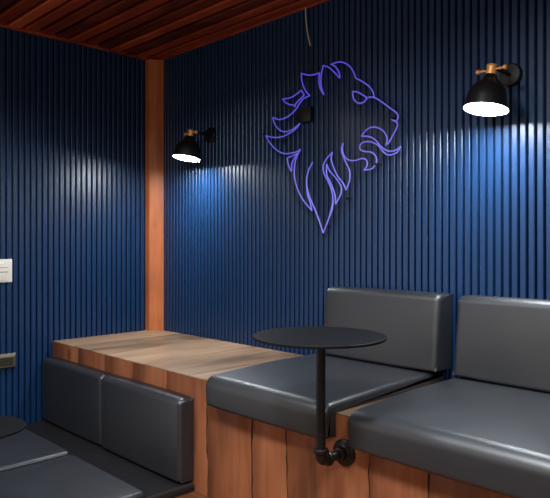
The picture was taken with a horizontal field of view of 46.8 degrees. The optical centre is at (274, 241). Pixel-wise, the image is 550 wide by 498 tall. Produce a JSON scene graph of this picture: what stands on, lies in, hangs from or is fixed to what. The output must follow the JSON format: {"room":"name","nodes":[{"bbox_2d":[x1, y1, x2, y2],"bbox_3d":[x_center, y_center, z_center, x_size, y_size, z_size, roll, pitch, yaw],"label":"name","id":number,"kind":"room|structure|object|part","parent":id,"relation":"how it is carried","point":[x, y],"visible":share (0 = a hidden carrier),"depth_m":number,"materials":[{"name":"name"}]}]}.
{"room":"bar lounge","nodes":[
{"label":"bar lounge","id":0,"kind":"room"},
{"bbox_2d":[0,27,144,423],"bbox_3d":[-1.353,0.147,3.223,1.750,2.430,0.074,0,0,-44],"label":"wall","id":1,"kind":"structure","parent":0,"point":[72,116],"depth_m":3.41,"materials":[{"name":"blue wood"}]},
{"bbox_2d":[0,259,11,282],"bbox_3d":[-1.362,0.145,3.153,0.116,0.116,0.015,0,0,-44],"label":"switch plate","id":2,"kind":"object","parent":1,"relation":"attached to","point":[5,264],"visible":1,"depth_m":3.17,"materials":[{"name":"beige plastic"}]},
{"bbox_3d":[-1.362,0.145,3.147,0.083,0.098,0.004,0,0,-44],"label":"switch panel","id":3,"kind":"part","parent":2,"relation":"part of","materials":[{"name":"beige plastic"}]},
{"bbox_2d":[0,352,15,368],"bbox_3d":[-1.345,0.597,3.163,0.118,0.074,0.024,0,0,-44],"label":"socket plate","id":4,"kind":"object","parent":1,"relation":"attached to","point":[8,360],"visible":1,"depth_m":3.17,"materials":[{"name":"grey metal"}]},
{"bbox_2d":[0,22,153,60],"bbox_3d":[-2.136,-1.093,2.457,4.060,0.050,0.090,0,0,-44],"label":"trim","id":5,"kind":"structure","parent":1,"relation":"attached to","point":[38,32],"depth_m":3.39,"materials":[{"name":"brown wood"}]},
{"bbox_2d":[0,0,319,59],"bbox_3d":[-0.548,-1.108,0.813,4.060,0.070,4.660,0,0,-44],"label":"ceiling","id":6,"kind":"structure","parent":0,"point":[155,29],"depth_m":3.08,"materials":[{"name":"brown wood"}]},
{"bbox_2d":[164,0,549,379],"bbox_3d":[0.906,0.147,2.176,0.074,2.430,4.600,0,0,-44],"label":"wall","id":7,"kind":"structure","parent":0,"point":[462,208],"depth_m":2.70,"materials":[{"name":"blue wood"}]},
{"bbox_2d":[173,127,215,161],"bbox_3d":[-0.427,-0.516,3.335,0.234,0.193,0.146,0,0,-44],"label":"wall lamp","id":8,"kind":"object","parent":7,"relation":"attached to","point":[187,149],"visible":1,"depth_m":3.28,"materials":[{"name":"black metal"}]},
{"bbox_2d":[175,155,198,160],"bbox_3d":[-0.458,-0.442,3.304,0.134,0.032,0.135,0,0,-44],"label":"diffuser","id":9,"kind":"object","parent":8,"relation":"attached to","point":[181,157],"depth_m":3.29,"materials":[{"name":"white plastic"}]},
{"bbox_3d":[-0.459,-0.485,3.304,0.145,0.133,0.146,0,0,-44],"label":"lamp shade","id":10,"kind":"part","parent":8,"relation":"part of","materials":[{"name":"black metal"}]},
{"bbox_3d":[-0.396,-0.575,3.359,0.124,0.021,0.015,0,0,-44],"label":"arm","id":11,"kind":"part","parent":8,"relation":"part of","materials":[{"name":"black metal"}]},
{"bbox_3d":[-0.347,-0.572,3.406,0.020,0.080,0.080,0,0,-44],"label":"wall plate","id":12,"kind":"part","parent":8,"relation":"part of","materials":[{"name":"black metal"}]},
{"bbox_2d":[159,0,328,59],"bbox_3d":[0.914,-1.093,2.163,0.080,0.050,4.570,0,0,-44],"label":"trim","id":13,"kind":"structure","parent":7,"relation":"attached to","point":[320,1],"depth_m":3.19,"materials":[{"name":"brown wood"}]},
{"bbox_2d":[262,7,400,236],"bbox_3d":[0.226,-0.541,2.799,0.038,1.051,0.816,0,0,-44],"label":"sign","id":14,"kind":"object","parent":7,"relation":"attached to","point":[305,114],"visible":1,"depth_m":2.80,"materials":[{"name":"purple plastic"}]},
{"bbox_3d":[0.222,-0.404,2.795,0.005,0.777,0.816,0,0,-44],"label":"backing panel","id":15,"kind":"part","parent":14,"relation":"part of","materials":[{"name":"plastic"}]},
{"bbox_2d":[463,63,522,115],"bbox_3d":[0.730,-0.521,2.133,0.238,0.194,0.146,0,0,-44],"label":"wall lamp","id":16,"kind":"object","parent":7,"relation":"attached to","point":[489,96],"visible":1,"depth_m":2.08,"materials":[{"name":"black metal"}]},
{"bbox_2d":[465,103,506,113],"bbox_3d":[0.698,-0.446,2.101,0.134,0.031,0.135,0,0,-44],"label":"diffuser","id":17,"kind":"object","parent":16,"relation":"attached to","point":[473,108],"depth_m":2.09,"materials":[{"name":"white plastic"}]},
{"bbox_3d":[0.697,-0.490,2.101,0.145,0.132,0.146,0,0,-44],"label":"lamp shade","id":18,"kind":"part","parent":16,"relation":"part of","materials":[{"name":"black metal"}]},
{"bbox_3d":[0.765,-0.580,2.153,0.130,0.019,0.015,0,0,-44],"label":"arm","id":19,"kind":"part","parent":16,"relation":"part of","materials":[{"name":"black metal"}]},
{"bbox_3d":[0.815,-0.578,2.202,0.020,0.080,0.080,0,0,-44],"label":"wall plate","id":20,"kind":"part","parent":16,"relation":"part of","materials":[{"name":"black metal"}]},
{"bbox_3d":[-0.571,1.377,0.750,4.056,0.030,4.600,0,0,-44],"label":"floor","id":21,"kind":"structure","parent":0,"visible":0},
{"bbox_2d":[176,490,208,497],"bbox_3d":[0.037,1.162,1.601,0.687,0.400,4.191,0,0,-44],"label":"step","id":22,"kind":"structure","parent":21,"relation":"on","point":[194,494],"depth_m":2.41,"materials":[{"name":"brown wood"}]},
{"bbox_2d":[0,416,25,438],"bbox_3d":[-0.897,0.832,1.918,0.270,0.540,0.270,0,0,-44],"label":"side table","id":23,"kind":"object","parent":22,"relation":"attached to","point":[9,426],"visible":1,"depth_m":1.94,"materials":[{"name":"black"}]},
{"bbox_2d":[25,420,193,497],"bbox_3d":[-0.971,0.945,2.675,0.638,0.034,1.242,0,0,-44],"label":"pad","id":24,"kind":"object","parent":22,"relation":"on","point":[153,484],"visible":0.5,"depth_m":2.66,"materials":[{"name":"black leather"}]},
{"bbox_2d":[0,428,68,471],"bbox_3d":[-1.236,0.913,2.803,0.420,0.031,0.602,0,0,-44],"label":"seat cushion","id":25,"kind":"object","parent":24,"relation":"on","point":[23,448],"visible":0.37,"depth_m":2.73,"materials":[{"name":"black leather"}]},
{"bbox_2d":[0,455,145,497],"bbox_3d":[-0.817,0.916,2.368,0.420,0.025,0.583,0,0,-44],"label":"seat cushion","id":26,"kind":"object","parent":24,"relation":"on","point":[69,476],"visible":1,"depth_m":2.37,"materials":[{"name":"black leather"}]},
{"bbox_2d":[42,356,112,444],"bbox_3d":[-0.976,0.760,3.095,0.066,0.324,0.618,0,0,-44],"label":"backrest cushion","id":27,"kind":"object","parent":24,"relation":"on","point":[71,391],"visible":0.85,"depth_m":3.04,"materials":[{"name":"black leather"}]},
{"bbox_2d":[101,374,193,482],"bbox_3d":[-0.550,0.760,2.650,0.072,0.324,0.604,0,0,-44],"label":"backrest cushion","id":28,"kind":"object","parent":24,"relation":"on","point":[150,426],"visible":1,"depth_m":2.56,"materials":[{"name":"black leather"}]},
{"bbox_2d":[53,330,511,497],"bbox_3d":[0.514,0.942,2.064,0.643,0.840,4.187,0,0,-44],"label":"platform","id":29,"kind":"object","parent":21,"relation":"on","point":[236,456],"visible":0.33,"depth_m":2.31,"materials":[{"name":"brown wood"}]},
{"bbox_2d":[145,59,163,330],"bbox_3d":[-0.709,-0.272,3.737,0.078,1.588,0.081,0,0,-44],"label":"post","id":30,"kind":"object","parent":29,"relation":"on","point":[154,69],"visible":1,"depth_m":3.73,"materials":[{"name":"brown wood"}]},
{"bbox_3d":[0.515,0.945,2.066,0.640,0.834,4.185,0,0,-44],"label":"frame","id":31,"kind":"part","parent":29,"relation":"part of","materials":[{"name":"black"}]},
{"bbox_2d":[252,326,386,466],"bbox_3d":[0.128,0.473,1.846,0.388,0.403,0.388,0,0,-44],"label":"side table","id":32,"kind":"object","parent":29,"relation":"attached to","point":[320,338],"visible":1,"depth_m":1.83,"materials":[{"name":"black metal"}]},
{"bbox_2d":[206,354,444,438],"bbox_3d":[0.187,0.539,2.351,0.684,0.127,0.591,0,0,-44],"label":"seat cushion","id":33,"kind":"object","parent":29,"relation":"on","point":[278,393],"visible":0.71,"depth_m":2.18,"materials":[{"name":"black leather"}]},
{"bbox_2d":[324,286,452,371],"bbox_3d":[0.425,0.330,2.526,0.128,0.285,0.556,0,0,-44],"label":"backrest cushion","id":34,"kind":"object","parent":33,"relation":"on","point":[417,325],"visible":0.88,"depth_m":2.41,"materials":[{"name":"black leather"}]},
{"bbox_2d":[348,376,549,497],"bbox_3d":[0.670,0.539,1.851,0.684,0.127,0.640,0,0,-44],"label":"seat cushion","id":35,"kind":"object","parent":29,"relation":"on","point":[493,437],"visible":0.88,"depth_m":1.69,"materials":[{"name":"black leather"}]},
{"bbox_2d":[452,295,549,391],"bbox_3d":[0.873,0.330,2.062,0.128,0.285,0.602,0,0,-44],"label":"backrest cushion","id":36,"kind":"object","parent":35,"relation":"on","point":[500,340],"visible":1,"depth_m":2.11,"materials":[{"name":"black leather"}]}
]}

